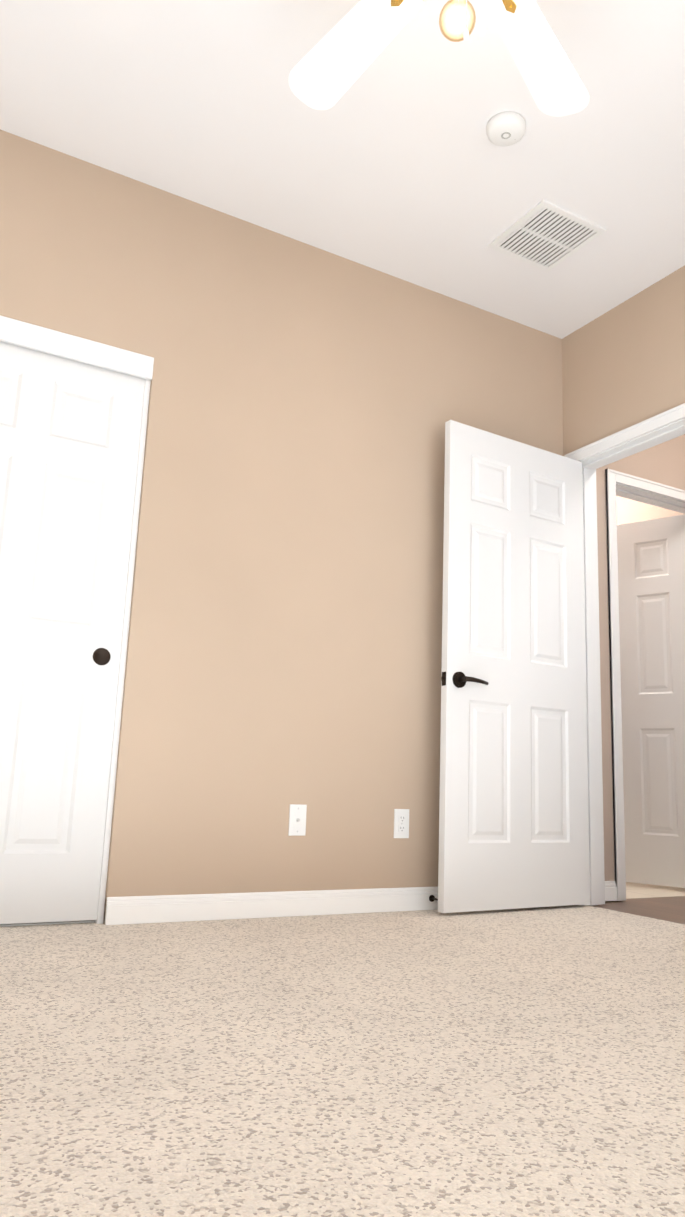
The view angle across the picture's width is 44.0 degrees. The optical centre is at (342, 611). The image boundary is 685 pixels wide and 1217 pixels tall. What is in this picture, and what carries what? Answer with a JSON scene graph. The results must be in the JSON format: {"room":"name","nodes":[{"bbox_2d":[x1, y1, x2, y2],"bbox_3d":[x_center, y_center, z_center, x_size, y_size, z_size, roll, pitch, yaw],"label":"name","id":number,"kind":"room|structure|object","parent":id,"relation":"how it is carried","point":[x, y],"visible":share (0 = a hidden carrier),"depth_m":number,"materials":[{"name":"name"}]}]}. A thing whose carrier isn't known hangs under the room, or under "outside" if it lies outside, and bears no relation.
{"room":"empty bedroom","nodes":[
{"label":"empty bedroom","id":0,"kind":"room"},
{"bbox_2d":[0,130,684,924],"bbox_3d":[-0.022,-0.189,3.529,5.365,2.740,0.120,8,-13,-28],"label":"wall","id":1,"kind":"structure","parent":0,"point":[284,634],"depth_m":3.33,"materials":[{"name":"beige paint"}]},
{"bbox_2d":[0,341,144,923],"bbox_3d":[-1.115,0.023,2.850,0.750,1.955,0.039,8,-13,-28],"label":"closet door","id":2,"kind":"structure","parent":1,"relation":"in","point":[70,429],"depth_m":2.92,"materials":[{"name":"white wood"}]},
{"bbox_2d":[0,379,150,926],"bbox_3d":[-1.432,-0.045,2.712,1.490,2.035,0.100,8,-13,-28],"label":"door frame","id":3,"kind":"structure","parent":1,"relation":"attached to","point":[110,799],"depth_m":2.98,"materials":[{"name":"white wood"}]},
{"bbox_2d":[0,315,153,379],"bbox_3d":[-1.365,-1.010,2.849,1.490,0.086,0.018,8,-13,-28],"label":"valance","id":4,"kind":"object","parent":1,"relation":"attached to","point":[45,340],"visible":1,"depth_m":3.06,"materials":[{"name":"white wood"}]},
{"bbox_2d":[103,887,437,924],"bbox_3d":[0.115,1.125,3.303,2.065,0.088,0.046,8,-13,-28],"label":"baseboard","id":5,"kind":"structure","parent":1,"relation":"attached to","point":[161,909],"depth_m":3.04,"materials":[{"name":"white wood"}]},
{"bbox_2d":[288,804,306,835],"bbox_3d":[-0.167,0.786,3.196,0.070,0.114,0.016,8,-13,-28],"label":"outlet","id":6,"kind":"object","parent":1,"relation":"attached to","point":[297,819],"visible":1,"depth_m":3.20,"materials":[{"name":"white plastic"}]},
{"bbox_2d":[394,809,408,837],"bbox_3d":[0.239,0.855,3.420,0.070,0.114,0.008,8,-13,-28],"label":"electrical outlet","id":7,"kind":"object","parent":1,"relation":"attached to","point":[401,823],"visible":1,"depth_m":3.42,"materials":[{"name":"white plastic"}]},
{"bbox_2d":[429,895,437,901],"bbox_3d":[0.380,1.151,3.388,0.026,0.026,0.084,8,-13,-28],"label":"door stop","id":8,"kind":"object","parent":1,"relation":"attached to","point":[432,898],"visible":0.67,"depth_m":3.42,"materials":[{"name":"black metal"}]},
{"bbox_2d":[605,881,616,901],"bbox_3d":[2.471,1.099,2.709,1.230,0.088,3.340,8,-13,-28],"label":"baseboard","id":9,"kind":"structure","parent":1,"relation":"attached to","point":[610,891],"depth_m":3.90,"materials":[{"name":"white wood"}]},
{"bbox_2d":[605,469,684,900],"bbox_3d":[1.637,0.369,4.376,0.844,2.102,0.160,8,-13,-28],"label":"door frame","id":10,"kind":"structure","parent":1,"relation":"attached to","point":[613,478],"depth_m":4.18,"materials":[{"name":"white wood"}]},
{"bbox_2d":[617,514,684,887],"bbox_3d":[1.632,0.479,4.799,0.722,2.022,0.159,-7,-14,38],"label":"bathroom door","id":11,"kind":"structure","parent":1,"relation":"in","point":[651,572],"depth_m":4.70,"materials":[{"name":"white wood"}]},
{"bbox_2d":[0,905,684,1216],"bbox_3d":[-0.033,0.886,1.740,3.925,0.060,4.300,8,-13,-28],"label":"floor carpet","id":12,"kind":"object","parent":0,"point":[523,1062],"visible":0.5,"depth_m":1.51,"materials":[{"name":"beige carpet"}]},
{"bbox_2d":[0,0,684,338],"bbox_3d":[0.341,-1.685,3.265,5.365,0.120,5.780,8,-13,-28],"label":"ceiling","id":13,"kind":"structure","parent":0,"point":[394,161],"depth_m":2.99,"materials":[{"name":"paint"}]},
{"bbox_2d":[289,0,588,116],"bbox_3d":[0.248,-1.543,1.947,1.269,0.676,1.262,8,-13,-28],"label":"fan","id":14,"kind":"object","parent":13,"relation":"hanging from","point":[331,66],"visible":1,"depth_m":2.27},
{"bbox_2d":[486,111,525,145],"bbox_3d":[0.565,-1.661,2.934,0.136,0.038,0.136,8,-13,-28],"label":"smoke detector","id":15,"kind":"object","parent":13,"relation":"attached to","point":[506,128],"visible":1,"depth_m":2.91,"materials":[{"name":"white plastic"}]},
{"bbox_2d":[487,200,605,271],"bbox_3d":[0.844,-1.548,3.521,0.340,0.012,0.340,8,-13,-28],"label":"ceiling vent","id":16,"kind":"object","parent":13,"relation":"in","point":[545,235],"visible":1,"depth_m":3.51,"materials":[{"name":"white plastic"}]},
{"bbox_2d":[562,265,684,455],"bbox_3d":[1.962,-0.296,2.594,0.120,2.740,3.460,8,-13,-28],"label":"wall","id":17,"kind":"structure","parent":0,"point":[623,365],"depth_m":3.90,"materials":[{"name":"beige paint"}]},
{"bbox_2d":[438,420,589,912],"bbox_3d":[0.759,0.224,3.677,0.829,2.022,0.159,9,-13,-31],"label":"entry door","id":18,"kind":"structure","parent":17,"relation":"in","point":[513,819],"depth_m":3.63,"materials":[{"name":"white wood"}]},
{"bbox_2d":[564,403,684,905],"bbox_3d":[1.350,0.202,3.587,0.160,2.102,0.953,8,-13,-28],"label":"door frame","id":19,"kind":"structure","parent":17,"relation":"attached to","point":[647,440],"depth_m":3.90,"materials":[{"name":"white wood"}]},
{"bbox_2d":[616,496,683,524],"bbox_3d":[1.696,0.320,5.768,0.120,2.740,2.200,8,-13,-28],"label":"wall","id":20,"kind":"structure","parent":0,"point":[629,510],"depth_m":5.50,"materials":[{"name":"beige paint"}]},
{"label":"outside","id":21,"kind":"structure","parent":0,"visible":0},
{"bbox_2d":[589,896,684,923],"bbox_3d":[2.496,1.171,2.675,1.440,0.056,3.520,8,-13,-28],"label":"floor","id":22,"kind":"structure","parent":21,"point":[670,909],"depth_m":3.76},
{"bbox_2d":[626,882,684,898],"bbox_3d":[1.082,1.606,5.158,1.440,0.056,2.260,8,-13,-28],"label":"floor","id":23,"kind":"structure","parent":21,"point":[637,890],"depth_m":4.39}
]}

